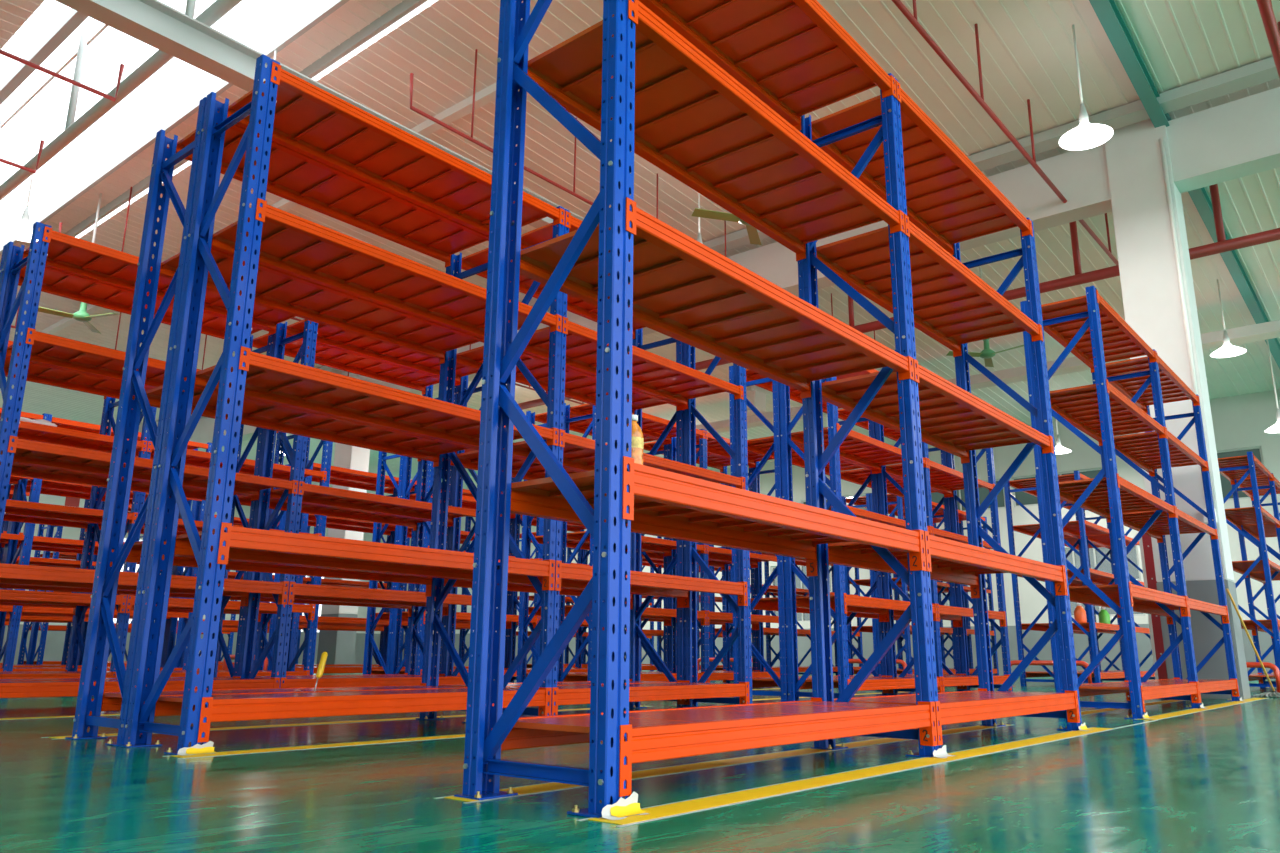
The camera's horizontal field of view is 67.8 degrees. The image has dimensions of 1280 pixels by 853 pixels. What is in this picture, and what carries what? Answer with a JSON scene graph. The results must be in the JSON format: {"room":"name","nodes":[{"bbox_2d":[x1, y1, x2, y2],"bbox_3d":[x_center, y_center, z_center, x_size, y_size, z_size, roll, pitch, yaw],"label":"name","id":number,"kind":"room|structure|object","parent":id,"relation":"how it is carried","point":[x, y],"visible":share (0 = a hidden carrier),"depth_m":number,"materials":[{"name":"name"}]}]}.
{"room":"warehouse interior","nodes":[
{"label":"warehouse interior","id":0,"kind":"room"},
{"bbox_2d":[13,479,406,633],"bbox_3d":[-22.632,2.608,29.220,0.250,6.580,37.600,-11,-17,38],"label":"wall","id":1,"kind":"structure","parent":0,"point":[68,532],"depth_m":36.51,"materials":[{"name":"paint"}]},
{"bbox_2d":[0,8,87,104],"bbox_3d":[-9.282,-4.391,13.397,42.000,0.150,0.120,-11,-17,38],"label":"trim","id":2,"kind":"structure","parent":1,"relation":"attached to","point":[73,19],"depth_m":11.88,"materials":[{"name":"grey metal"}]},
{"bbox_2d":[11,484,89,507],"bbox_3d":[-19.575,2.626,32.760,0.041,0.950,5.600,-11,-17,38],"label":"wall sign","id":3,"kind":"object","parent":1,"relation":"attached to","point":[47,499],"visible":0.07,"depth_m":32.51,"materials":[{"name":"white"}]},
{"bbox_2d":[0,24,107,129],"bbox_3d":[-9.081,-4.377,13.643,42.000,0.040,0.030,-11,-17,38],"label":"trim","id":4,"kind":"structure","parent":1,"relation":"attached to","point":[103,27],"depth_m":12.63,"materials":[{"name":"white metal"}]},
{"bbox_2d":[0,0,348,254],"bbox_3d":[-8.127,-4.061,14.751,42.000,0.160,0.060,-11,-17,38],"label":"trim","id":5,"kind":"structure","parent":1,"relation":"attached to","point":[326,8],"depth_m":13.45,"materials":[{"name":"grey metal"}]},
{"bbox_2d":[0,624,400,664],"bbox_3d":[-22.656,6.437,28.293,0.260,1.300,37.600,-11,-17,38],"label":"baseboard","id":6,"kind":"structure","parent":1,"relation":"attached to","point":[54,645],"depth_m":31.95,"materials":[{"name":"grey paint"}]},
{"bbox_2d":[64,0,427,236],"bbox_3d":[-7.783,-3.928,15.147,42.000,0.170,0.060,-11,-17,38],"label":"trim","id":7,"kind":"structure","parent":1,"relation":"attached to","point":[399,11],"depth_m":11.94,"materials":[{"name":"grey metal"}]},
{"bbox_2d":[40,83,495,334],"bbox_3d":[-6.686,-3.527,16.412,42.000,0.120,0.140,-11,-17,38],"label":"trim","id":8,"kind":"structure","parent":1,"relation":"attached to","point":[487,95],"depth_m":13.19,"materials":[{"name":"white metal"}]},
{"bbox_2d":[138,57,1278,432],"bbox_3d":[-3.305,-2.264,20.305,42.000,0.140,0.300,-11,-17,38],"label":"trim","id":9,"kind":"structure","parent":1,"relation":"attached to","point":[1265,70],"depth_m":12.44,"materials":[{"name":"grey metal"}]},
{"bbox_2d":[167,87,1279,451],"bbox_3d":[-2.996,-1.649,20.544,42.000,0.860,0.400,-11,-17,38],"label":"trim","id":10,"kind":"structure","parent":1,"relation":"attached to","point":[1239,138],"depth_m":12.96,"materials":[{"name":"white paint"}]},
{"bbox_2d":[367,320,1279,492],"bbox_3d":[1.573,0.114,25.793,42.000,0.200,0.450,-11,-17,38],"label":"trim","id":11,"kind":"structure","parent":1,"relation":"attached to","point":[1267,330],"depth_m":19.77,"materials":[{"name":"white paint"}]},
{"bbox_2d":[0,665,1279,852],"bbox_3d":[-2.720,-0.646,-4.842,74.300,0.202,64.900,-11,-17,38],"label":"floor","id":12,"kind":"structure","parent":0,"point":[1208,781],"depth_m":3.11,"materials":[{"name":"green paint"}]},
{"bbox_2d":[0,490,33,664],"bbox_3d":[-13.357,2.568,16.546,0.600,3.440,4.480,-11,-17,38],"label":"rack","id":13,"kind":"object","parent":12,"relation":"on","point":[11,491],"visible":0.07,"depth_m":18.13,"materials":[{"name":"orange metal"}]},
{"bbox_2d":[0,501,104,666],"bbox_3d":[-10.339,2.002,14.109,0.600,3.440,4.480,-11,-17,38],"label":"rack","id":14,"kind":"object","parent":12,"relation":"on","point":[33,560],"visible":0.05,"depth_m":15.06,"materials":[{"name":"orange metal"}]},
{"bbox_2d":[5,499,103,664],"bbox_3d":[-10.811,2.090,14.490,0.600,3.440,4.480,-11,-17,38],"label":"rack","id":15,"kind":"object","parent":12,"relation":"on","point":[82,532],"visible":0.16,"depth_m":16.02,"materials":[{"name":"orange metal"}]},
{"bbox_2d":[0,447,180,667],"bbox_3d":[-8.417,1.641,12.557,0.600,3.440,4.480,-11,-17,38],"label":"rack","id":16,"kind":"object","parent":12,"relation":"on","point":[48,491],"visible":0.18,"depth_m":13.27,"materials":[{"name":"orange metal"}]},
{"bbox_2d":[17,524,184,664],"bbox_3d":[-12.415,4.206,23.305,0.600,3.440,4.390,-11,-17,38],"label":"rack","id":17,"kind":"object","parent":12,"relation":"on","point":[41,528],"visible":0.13,"depth_m":21.71,"materials":[{"name":"orange metal"}]},
{"bbox_2d":[0,408,211,670],"bbox_3d":[-7.945,1.552,12.176,0.600,3.440,4.480,-11,-17,38],"label":"rack","id":18,"kind":"object","parent":12,"relation":"on","point":[27,540],"visible":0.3,"depth_m":12.36,"materials":[{"name":"orange metal"}]},
{"bbox_2d":[27,525,237,664],"bbox_3d":[-11.943,4.118,22.924,0.600,3.440,4.390,-11,-17,38],"label":"rack","id":19,"kind":"object","parent":12,"relation":"on","point":[58,534],"visible":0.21,"depth_m":21.27,"materials":[{"name":"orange metal"}]},
{"bbox_2d":[0,396,299,672],"bbox_3d":[-6.023,1.192,10.623,0.610,3.440,4.540,-11,-17,38],"label":"rack","id":20,"kind":"object","parent":12,"relation":"on","point":[79,612],"visible":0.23,"depth_m":10.79,"materials":[{"name":"orange metal"}]},
{"bbox_2d":[0,341,332,678],"bbox_3d":[-5.551,1.103,10.242,0.610,3.440,4.540,-11,-17,38],"label":"rack","id":21,"kind":"object","parent":12,"relation":"on","point":[30,431],"visible":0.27,"depth_m":10.17,"materials":[{"name":"orange metal"}]},
{"bbox_2d":[20,417,56,426],"bbox_3d":[-6.218,-0.037,9.675,0.254,0.108,0.481,-11,-17,38],"label":"plastic bag","id":22,"kind":"object","parent":21,"relation":"on","point":[38,421],"visible":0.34,"depth_m":9.69,"materials":[{"name":"white plastic"}]},
{"bbox_2d":[75,512,270,662],"bbox_3d":[-10.029,3.758,21.377,0.600,3.440,4.390,-11,-17,38],"label":"rack","id":23,"kind":"object","parent":12,"relation":"on","point":[128,512],"visible":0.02,"depth_m":21.30,"materials":[{"name":"orange metal"}]},
{"bbox_2d":[178,741,215,755],"bbox_3d":[-1.913,1.395,4.130,0.052,0.050,0.166,-11,-17,38],"label":"film","id":24,"kind":"object","parent":12,"relation":"on","point":[207,748],"visible":1,"depth_m":4.14,"materials":[{"name":"yellow plastic"}]},
{"bbox_2d":[89,504,309,666],"bbox_3d":[-9.557,3.670,20.996,0.600,3.440,4.390,-11,-17,38],"label":"rack","id":25,"kind":"object","parent":12,"relation":"on","point":[237,520],"visible":0.02,"depth_m":21.43,"materials":[{"name":"orange metal"}]},
{"bbox_2d":[0,244,462,680],"bbox_3d":[-3.629,0.742,8.690,0.610,3.440,4.540,-11,-17,38],"label":"rack","id":26,"kind":"object","parent":12,"relation":"on","point":[55,282],"visible":0.38,"depth_m":8.66,"materials":[{"name":"orange metal"}]},
{"bbox_2d":[0,222,481,697],"bbox_3d":[-3.157,0.654,8.309,0.610,3.440,4.540,-11,-17,38],"label":"rack","id":27,"kind":"object","parent":12,"relation":"on","point":[53,249],"visible":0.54,"depth_m":7.78,"materials":[{"name":"orange metal"}]},
{"bbox_2d":[222,655,267,669],"bbox_3d":[-6.027,3.688,14.505,1.340,0.408,0.140,-11,-17,38],"label":"barrier","id":28,"kind":"object","parent":12,"relation":"on","point":[232,657],"visible":0.2,"depth_m":14.71,"materials":[{"name":"red"}]},
{"bbox_2d":[161,495,388,664],"bbox_3d":[-7.011,3.192,18.941,0.600,3.440,4.390,-11,-17,38],"label":"rack","id":29,"kind":"object","parent":12,"relation":"on","point":[192,510],"visible":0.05,"depth_m":19.62,"materials":[{"name":"orange metal"}]},
{"bbox_2d":[175,495,409,669],"bbox_3d":[-6.539,3.103,18.559,0.600,3.440,4.390,-11,-17,38],"label":"rack","id":30,"kind":"object","parent":12,"relation":"on","point":[227,623],"visible":0.07,"depth_m":18.60,"materials":[{"name":"orange metal"}]},
{"bbox_2d":[317,371,369,663],"bbox_3d":[-7.114,2.153,23.119,0.746,7.420,0.526,-11,-17,38],"label":"column","id":31,"kind":"structure","parent":12,"relation":"on","point":[339,646],"depth_m":22.45,"materials":[{"name":"white paint"}]},
{"bbox_2d":[253,464,474,669],"bbox_3d":[-4.617,2.743,17.007,0.600,3.440,4.390,-11,-17,38],"label":"rack","id":32,"kind":"object","parent":12,"relation":"on","point":[334,481],"visible":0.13,"depth_m":16.96,"materials":[{"name":"orange metal"}]},
{"bbox_2d":[268,460,474,673],"bbox_3d":[-4.145,2.654,16.626,0.600,3.440,4.390,-11,-17,38],"label":"rack","id":33,"kind":"object","parent":12,"relation":"on","point":[336,472],"visible":0.2,"depth_m":15.83,"materials":[{"name":"orange metal"}]},
{"bbox_2d":[65,97,689,745],"bbox_3d":[-1.234,0.293,6.757,0.610,3.440,4.540,-11,-17,38],"label":"rack","id":34,"kind":"object","parent":12,"relation":"on","point":[296,177],"visible":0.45,"depth_m":6.08,"materials":[{"name":"orange metal"}]},
{"bbox_2d":[117,54,752,754],"bbox_3d":[-0.762,0.204,6.376,0.610,3.440,4.540,-11,-17,38],"label":"rack","id":35,"kind":"object","parent":12,"relation":"on","point":[285,109],"visible":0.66,"depth_m":5.38,"materials":[{"name":"orange metal"}]},
{"bbox_2d":[314,652,327,690],"bbox_3d":[-1.760,1.347,5.239,0.034,0.211,0.084,-4,-14,19],"label":"screwdriver","id":36,"kind":"object","parent":35,"relation":"on","point":[320,670],"visible":1,"depth_m":5.24,"materials":[{"name":"yellow plastic"}]},
{"bbox_2d":[363,451,589,674],"bbox_3d":[-2.222,2.293,15.074,0.610,3.440,4.450,-11,-17,38],"label":"rack","id":37,"kind":"object","parent":12,"relation":"on","point":[373,619],"visible":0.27,"depth_m":13.66,"materials":[{"name":"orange metal"}]},
{"bbox_2d":[389,449,626,682],"bbox_3d":[-1.750,2.205,14.693,0.610,3.440,4.450,-11,-17,38],"label":"rack","id":38,"kind":"object","parent":12,"relation":"on","point":[468,502],"visible":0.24,"depth_m":13.55,"materials":[{"name":"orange metal"}]},
{"bbox_2d":[516,533,625,663],"bbox_3d":[-1.714,4.728,25.143,0.600,3.440,4.390,-11,-17,38],"label":"rack","id":39,"kind":"object","parent":12,"relation":"on","point":[567,649],"visible":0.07,"depth_m":25.00,"materials":[{"name":"orange metal"}]},
{"bbox_2d":[526,532,653,670],"bbox_3d":[-1.242,4.639,24.762,0.600,3.440,4.390,-11,-17,38],"label":"rack","id":40,"kind":"object","parent":12,"relation":"on","point":[584,663],"visible":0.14,"depth_m":24.62,"materials":[{"name":"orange metal"}]},
{"bbox_2d":[601,792,648,819],"bbox_3d":[-0.034,1.039,2.614,0.052,0.056,0.166,-11,-17,38],"label":"film","id":41,"kind":"object","parent":12,"relation":"on","point":[623,808],"visible":1,"depth_m":2.63,"materials":[{"name":"yellow"}]},
{"bbox_2d":[516,411,757,683],"bbox_3d":[0.172,1.844,13.140,0.610,3.440,4.450,-11,-17,38],"label":"rack","id":42,"kind":"object","parent":12,"relation":"on","point":[721,463],"visible":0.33,"depth_m":12.86,"materials":[{"name":"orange metal"}]},
{"bbox_2d":[555,403,794,682],"bbox_3d":[0.644,1.755,12.759,0.610,3.440,4.450,-11,-17,38],"label":"rack","id":43,"kind":"object","parent":12,"relation":"on","point":[653,426],"visible":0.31,"depth_m":12.52,"materials":[{"name":"blue metal"}]},
{"bbox_2d":[642,536,726,670],"bbox_3d":[0.680,4.278,23.210,0.600,3.440,4.390,-11,-17,38],"label":"rack","id":44,"kind":"object","parent":12,"relation":"on","point":[660,638],"visible":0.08,"depth_m":23.22,"materials":[{"name":"orange metal"}]},
{"bbox_2d":[641,543,749,670],"bbox_3d":[1.152,4.190,22.829,0.600,3.440,4.390,-11,-17,38],"label":"rack","id":45,"kind":"object","parent":12,"relation":"on","point":[658,561],"visible":0.06,"depth_m":22.42,"materials":[{"name":"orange metal"}]},
{"bbox_2d":[697,658,732,670],"bbox_3d":[1.695,4.768,18.750,1.540,0.408,0.140,-11,-17,38],"label":"barrier","id":46,"kind":"object","parent":12,"relation":"on","point":[699,659],"visible":0.21,"depth_m":19.00,"materials":[{"name":"red"}]},
{"bbox_2d":[454,0,1081,817],"bbox_3d":[1.116,-0.148,4.859,0.610,3.440,4.540,-11,-17,38],"label":"rack","id":47,"kind":"object","parent":12,"relation":"on","point":[716,95],"visible":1,"depth_m":4.21,"materials":[{"name":"multicoloured metal"}]},
{"bbox_2d":[627,415,643,464],"bbox_3d":[-0.023,0.051,3.032,0.069,0.176,0.069,-11,-17,38],"label":"drink bottle","id":48,"kind":"object","parent":47,"relation":"on","point":[637,448],"visible":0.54,"depth_m":3.00,"materials":[{"name":"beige plastic"}]},
{"bbox_2d":[709,544,837,675],"bbox_3d":[3.075,3.829,21.277,0.600,3.440,4.390,-11,-17,38],"label":"rack","id":49,"kind":"object","parent":12,"relation":"on","point":[713,630],"visible":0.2,"depth_m":21.12,"materials":[{"name":"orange metal"}]},
{"bbox_2d":[736,550,862,674],"bbox_3d":[3.546,3.740,20.896,0.600,3.440,4.390,-11,-17,38],"label":"rack","id":50,"kind":"object","parent":12,"relation":"on","point":[805,592],"visible":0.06,"depth_m":20.66,"materials":[{"name":"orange metal"}]},
{"bbox_2d":[729,366,962,701],"bbox_3d":[2.566,1.395,11.207,0.610,3.440,4.450,-11,-17,38],"label":"rack","id":51,"kind":"object","parent":12,"relation":"on","point":[768,447],"visible":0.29,"depth_m":10.26,"materials":[{"name":"blue metal"}]},
{"bbox_2d":[849,659,906,668],"bbox_3d":[4.101,4.317,16.807,1.390,0.408,0.140,-11,-17,38],"label":"barrier","id":52,"kind":"object","parent":12,"relation":"on","point":[898,661],"visible":0.33,"depth_m":16.55,"materials":[{"name":"red"}]},
{"bbox_2d":[779,369,1012,700],"bbox_3d":[3.038,1.306,10.826,0.610,3.440,4.450,-11,-17,38],"label":"rack","id":53,"kind":"object","parent":12,"relation":"on","point":[858,448],"visible":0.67,"depth_m":10.33,"materials":[{"name":"blue metal"}]},
{"bbox_2d":[842,493,967,674],"bbox_3d":[5.469,3.379,19.343,0.600,3.440,4.390,-11,-17,38],"label":"rack","id":54,"kind":"object","parent":12,"relation":"on","point":[864,501],"visible":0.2,"depth_m":18.04,"materials":[{"name":"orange metal"}]},
{"bbox_2d":[870,493,998,675],"bbox_3d":[5.941,3.291,18.962,0.600,3.440,4.390,-11,-17,38],"label":"rack","id":55,"kind":"object","parent":12,"relation":"on","point":[898,501],"visible":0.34,"depth_m":18.88,"materials":[{"name":"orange metal"}]},
{"bbox_2d":[933,745,954,757],"bbox_3d":[1.362,1.450,4.247,0.052,0.043,0.160,-11,-17,38],"label":"film","id":56,"kind":"object","parent":12,"relation":"on","point":[941,752],"visible":1,"depth_m":4.26,"materials":[{"name":"grey plastic"}]},
{"bbox_2d":[1006,660,1091,683],"bbox_3d":[6.406,3.884,14.945,1.360,0.408,0.140,-11,-17,38],"label":"barrier","id":57,"kind":"object","parent":12,"relation":"on","point":[1014,662],"visible":0.45,"depth_m":14.96,"materials":[{"name":"red"}]},
{"bbox_2d":[1004,475,1124,685],"bbox_3d":[7.863,2.930,17.410,0.600,3.440,4.390,-11,-17,38],"label":"rack","id":58,"kind":"object","parent":12,"relation":"on","point":[1029,486],"visible":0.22,"depth_m":16.22,"materials":[{"name":"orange metal"}]},
{"bbox_2d":[1079,722,1091,730],"bbox_3d":[2.761,1.856,5.886,0.052,0.043,0.166,-11,-17,38],"label":"film","id":59,"kind":"object","parent":12,"relation":"on","point":[1082,727],"visible":1,"depth_m":5.89,"materials":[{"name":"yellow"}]},
{"bbox_2d":[1055,470,1154,682],"bbox_3d":[8.335,2.841,17.029,0.600,3.440,4.390,-11,-17,38],"label":"rack","id":60,"kind":"object","parent":12,"relation":"on","point":[1087,531],"visible":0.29,"depth_m":16.03,"materials":[{"name":"orange metal"}]},
{"bbox_2d":[1074,603,1086,622],"bbox_3d":[7.210,3.062,15.600,0.180,0.320,0.180,-11,-17,38],"label":"plastic bottle","id":61,"kind":"object","parent":60,"relation":"on","point":[1079,612],"visible":0.84,"depth_m":15.53,"materials":[{"name":"orange plastic"}]},
{"bbox_2d":[1098,607,1110,623],"bbox_3d":[8.135,3.330,16.684,0.180,0.320,0.180,-11,-17,38],"label":"plastic bottle","id":62,"kind":"object","parent":60,"relation":"on","point":[1104,617],"visible":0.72,"depth_m":16.62,"materials":[{"name":"green plastic"}]},
{"bbox_2d":[1020,286,1239,718],"bbox_3d":[4.916,0.953,9.309,0.610,3.440,4.450,-11,-17,38],"label":"rack","id":63,"kind":"object","parent":12,"relation":"on","point":[1120,395],"visible":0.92,"depth_m":8.87,"materials":[{"name":"multicoloured metal"}]},
{"bbox_2d":[1139,534,1167,679],"bbox_3d":[6.328,2.250,11.621,0.235,2.016,0.038,-11,-17,38],"label":"board","id":64,"kind":"object","parent":12,"relation":"on","point":[1148,567],"visible":0.48,"depth_m":11.64,"materials":[{"name":"red"}]},
{"bbox_2d":[1104,114,1250,699],"bbox_3d":[6.682,-0.436,11.979,0.746,7.420,0.526,-11,-17,38],"label":"column","id":65,"kind":"structure","parent":12,"relation":"on","point":[1141,218],"depth_m":11.91,"materials":[{"name":"white paint"}]},
{"bbox_2d":[1159,138,1197,394],"bbox_3d":[6.745,-1.351,11.771,0.050,4.900,0.048,-11,-17,38],"label":"trim","id":66,"kind":"structure","parent":65,"relation":"attached to","point":[1161,140],"depth_m":11.91,"materials":[{"name":"white paint"}]},
{"bbox_2d":[1203,508,1216,522],"bbox_3d":[6.696,1.049,11.185,0.120,0.160,0.100,-11,-17,38],"label":"trim","id":67,"kind":"structure","parent":65,"relation":"attached to","point":[1205,510],"depth_m":11.16,"materials":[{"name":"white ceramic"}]},
{"bbox_2d":[1218,451,1279,687],"bbox_3d":[10.213,2.489,15.512,0.610,3.440,4.450,-11,-17,38],"label":"rack","id":68,"kind":"object","parent":12,"relation":"on","point":[1247,474],"visible":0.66,"depth_m":15.08,"materials":[{"name":"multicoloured metal"}]},
{"bbox_2d":[1226,588,1279,696],"bbox_3d":[7.224,2.551,11.114,0.466,1.209,1.898,-11,-17,38],"label":"mop","id":69,"kind":"object","parent":12,"relation":"on","point":[1274,693],"visible":1,"depth_m":11.24,"materials":[{"name":"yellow wood"}]},
{"bbox_2d":[1246,662,1279,692],"bbox_3d":[8.524,3.487,13.236,0.720,0.408,0.140,-11,-17,38],"label":"barrier","id":70,"kind":"object","parent":12,"relation":"on","point":[1273,667],"visible":0.49,"depth_m":13.10,"materials":[{"name":"red metal"}]},
{"bbox_2d":[0,0,1279,495],"bbox_3d":[-6.585,-3.011,17.108,42.860,1.175,37.900,-11,-17,38],"label":"ceiling","id":71,"kind":"structure","parent":0,"point":[1027,51],"depth_m":13.12,"materials":[{"name":"white metal"}]},
{"bbox_2d":[0,136,39,241],"bbox_3d":[-8.931,-3.544,13.958,0.560,1.570,0.560,-11,-17,38],"label":"pendant lamp","id":72,"kind":"object","parent":71,"relation":"hanging from","point":[22,231],"visible":0.87,"depth_m":13.80,"materials":[{"name":"white plastic"}]},
{"bbox_2d":[0,140,44,173],"bbox_3d":[-11.431,-5.094,6.637,0.044,1.757,13.292,-11,-17,38],"label":"pipe","id":73,"kind":"object","parent":71,"relation":"hanging from","point":[42,142],"visible":1,"depth_m":11.31,"materials":[{"name":"red metal"}]},
{"bbox_2d":[0,49,124,101],"bbox_3d":[-9.638,-5.438,5.157,0.044,1.757,13.242,-11,-17,38],"label":"pipe","id":74,"kind":"object","parent":71,"relation":"hanging from","point":[2,52],"visible":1,"depth_m":9.53,"materials":[{"name":"red"}]},
{"bbox_2d":[38,193,119,333],"bbox_3d":[-8.986,-2.809,15.417,1.305,2.225,1.227,-11,-17,38],"label":"ceiling fan","id":75,"kind":"object","parent":71,"relation":"hanging from","point":[81,315],"visible":0.74,"depth_m":15.22,"materials":[{"name":"green metal"}]},
{"bbox_2d":[0,0,241,200],"bbox_3d":[-9.147,-3.680,13.400,40.000,1.471,0.140,-11,-17,38],"label":"roof beam","id":76,"kind":"structure","parent":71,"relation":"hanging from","point":[218,9],"depth_m":10.91,"materials":[{"name":"grey metal"}]},
{"bbox_2d":[11,308,348,376],"bbox_3d":[-7.656,-1.337,23.067,0.044,1.417,14.942,-11,-17,38],"label":"pipe","id":77,"kind":"object","parent":71,"relation":"hanging from","point":[12,326],"visible":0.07,"depth_m":19.46,"materials":[{"name":"red"}]},
{"bbox_2d":[59,187,583,404],"bbox_3d":[-4.114,-2.002,20.207,0.044,1.417,14.942,-11,-17,38],"label":"pipe","id":78,"kind":"object","parent":71,"relation":"hanging from","point":[60,223],"visible":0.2,"depth_m":15.42,"materials":[{"name":"red metal"}]},
{"bbox_2d":[410,49,874,339],"bbox_3d":[1.780,-2.963,16.147,0.044,1.262,13.842,-11,-17,38],"label":"pipe","id":79,"kind":"object","parent":71,"relation":"hanging from","point":[413,108],"visible":0.52,"depth_m":11.74,"materials":[{"name":"red metal"}]},
{"bbox_2d":[697,193,702,243],"bbox_3d":[0.849,-3.168,13.676,0.560,1.725,0.560,-11,-17,38],"label":"pendant lamp","id":80,"kind":"object","parent":71,"relation":"hanging from","point":[699,239],"visible":0.16,"depth_m":13.59,"materials":[{"name":"white plastic"}]},
{"bbox_2d":[691,208,761,244],"bbox_3d":[1.453,-3.502,11.797,1.185,2.060,1.317,-11,-17,38],"label":"ceiling fan","id":81,"kind":"object","parent":71,"relation":"hanging from","point":[753,235],"visible":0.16,"depth_m":11.56,"materials":[{"name":"green metal"}]},
{"bbox_2d":[745,388,765,415],"bbox_3d":[2.857,-0.673,24.189,0.500,0.655,0.500,-11,-17,38],"label":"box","id":82,"kind":"object","parent":71,"relation":"hanging from","point":[758,399],"visible":0.67,"depth_m":23.98,"materials":[{"name":"white cardboard"}]},
{"bbox_2d":[518,184,1279,409],"bbox_3d":[3.374,-2.203,17.302,24.000,1.375,0.170,-11,-17,38],"label":"pipe","id":83,"kind":"object","parent":71,"relation":"hanging from","point":[1222,245],"visible":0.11,"depth_m":14.34,"materials":[{"name":"red metal"}]},
{"bbox_2d":[946,266,1023,366],"bbox_3d":[6.134,-2.070,16.687,1.261,1.797,1.287,-11,-17,38],"label":"ceiling fan","id":84,"kind":"object","parent":71,"relation":"hanging from","point":[986,353],"visible":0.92,"depth_m":16.46,"materials":[{"name":"green metal"}]},
{"bbox_2d":[892,0,1118,264],"bbox_3d":[4.963,-3.970,12.201,0.060,1.330,16.050,-11,-17,38],"label":"pipe","id":85,"kind":"object","parent":71,"relation":"hanging from","point":[912,19],"visible":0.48,"depth_m":10.98,"materials":[{"name":"red metal"}]},
{"bbox_2d":[1055,420,1071,453],"bbox_3d":[10.270,-0.120,23.476,0.560,1.530,0.560,-11,-17,38],"label":"pendant lamp","id":86,"kind":"object","parent":71,"relation":"hanging from","point":[1059,449],"visible":0.8,"depth_m":23.30,"materials":[{"name":"white plastic"}]},
{"bbox_2d":[1059,25,1112,149],"bbox_3d":[5.008,-3.943,10.851,0.560,1.445,0.560,-11,-17,38],"label":"pendant lamp","id":87,"kind":"object","parent":71,"relation":"hanging from","point":[1087,135],"visible":1,"depth_m":10.73,"materials":[{"name":"white plastic"}]},
{"bbox_2d":[1210,279,1246,357],"bbox_3d":[10.461,-1.986,17.084,0.560,1.400,0.560,-11,-17,38],"label":"pendant lamp","id":88,"kind":"object","parent":71,"relation":"hanging from","point":[1227,350],"visible":1,"depth_m":16.97,"materials":[{"name":"white plastic"}]},
{"bbox_2d":[1256,0,1279,78],"bbox_3d":[7.696,-4.002,11.200,0.100,1.500,14.070,-11,-17,38],"label":"pipe","id":89,"kind":"object","parent":71,"relation":"hanging from","point":[1272,29],"visible":1,"depth_m":9.05,"materials":[{"name":"red metal"}]},
{"bbox_2d":[1265,339,1279,432],"bbox_3d":[12.634,-0.974,18.993,0.560,2.140,0.560,-11,-17,38],"label":"pendant lamp","id":90,"kind":"object","parent":71,"relation":"hanging from","point":[1275,428],"visible":0.98,"depth_m":18.88,"materials":[{"name":"white plastic"}]},
{"bbox_2d":[404,389,1279,633],"bbox_3d":[7.245,3.302,28.859,46.000,5.480,0.250,-11,-17,38],"label":"wall","id":91,"kind":"structure","parent":0,"point":[1239,421],"depth_m":25.54,"materials":[{"name":"paint"}]},
{"bbox_2d":[771,565,832,621],"bbox_3d":[5.142,5.283,30.137,2.200,1.800,0.110,-11,-17,38],"label":"window","id":92,"kind":"structure","parent":91,"relation":"in","point":[801,617],"depth_m":30.17,"materials":[{"name":"clear glass"}]},
{"bbox_2d":[801,493,866,509],"bbox_3d":[6.237,2.626,29.859,2.600,0.850,0.110,-11,-17,38],"label":"window","id":93,"kind":"structure","parent":91,"relation":"in","point":[861,495],"depth_m":29.65,"materials":[{"name":"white glass"}]},
{"bbox_2d":[402,624,1279,679],"bbox_3d":[7.218,6.597,28.059,46.000,1.300,0.260,-11,-17,38],"label":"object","id":94,"kind":"structure","parent":91,"relation":"attached to","point":[1144,647],"depth_m":25.59,"materials":[{"name":"grey paint"}]},
{"bbox_2d":[892,573,949,605],"bbox_3d":[8.375,4.676,27.526,2.200,1.800,0.110,-11,-17,38],"label":"window","id":95,"kind":"structure","parent":91,"relation":"in","point":[947,603],"depth_m":27.25,"materials":[{"name":"clear glass"}]},
{"bbox_2d":[931,479,1005,511],"bbox_3d":[9.240,2.063,27.435,2.600,0.850,0.110,-11,-17,38],"label":"window","id":96,"kind":"structure","parent":91,"relation":"in","point":[936,497],"depth_m":27.08,"materials":[{"name":"green glass"}]},
{"bbox_2d":[1011,468,1101,506],"bbox_3d":[11.395,1.658,25.694,2.600,0.850,0.110,-11,-17,38],"label":"window","id":97,"kind":"structure","parent":91,"relation":"in","point":[1026,499],"depth_m":26.16,"materials":[{"name":"green glass"}]},
{"bbox_2d":[1065,545,1144,616],"bbox_3d":[11.878,4.019,24.698,2.100,1.800,0.110,-11,-17,38],"label":"window","id":98,"kind":"structure","parent":91,"relation":"in","point":[1096,557],"depth_m":24.67,"materials":[{"name":"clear glass"}]},
{"bbox_2d":[1089,0,1279,368],"bbox_3d":[8.964,-3.223,14.922,0.160,1.250,20.800,-11,-17,38],"label":"beam","id":99,"kind":"structure","parent":91,"relation":"attached to","point":[1107,12],"depth_m":12.01,"materials":[{"name":"teal metal"}]},
{"bbox_2d":[1217,446,1268,499],"bbox_3d":[14.031,1.260,23.542,2.450,1.250,0.110,-11,-17,38],"label":"window","id":100,"kind":"structure","parent":91,"relation":"in","point":[1226,485],"depth_m":23.18,"materials":[{"name":"green glass"}]},
{"bbox_3d":[-18.454,-2.944,1.703,42.000,7.120,0.250,-11,-17,38],"label":"wall","id":101,"kind":"structure","parent":0,"visible":0},
{"bbox_2d":[55,0,583,227],"bbox_3d":[-5.743,-4.072,7.218,0.240,0.320,23.800,-11,-17,38],"label":"ceiling beam","id":102,"kind":"structure","parent":101,"relation":"attached to","point":[154,23],"depth_m":8.96,"materials":[{"name":"grey metal"}]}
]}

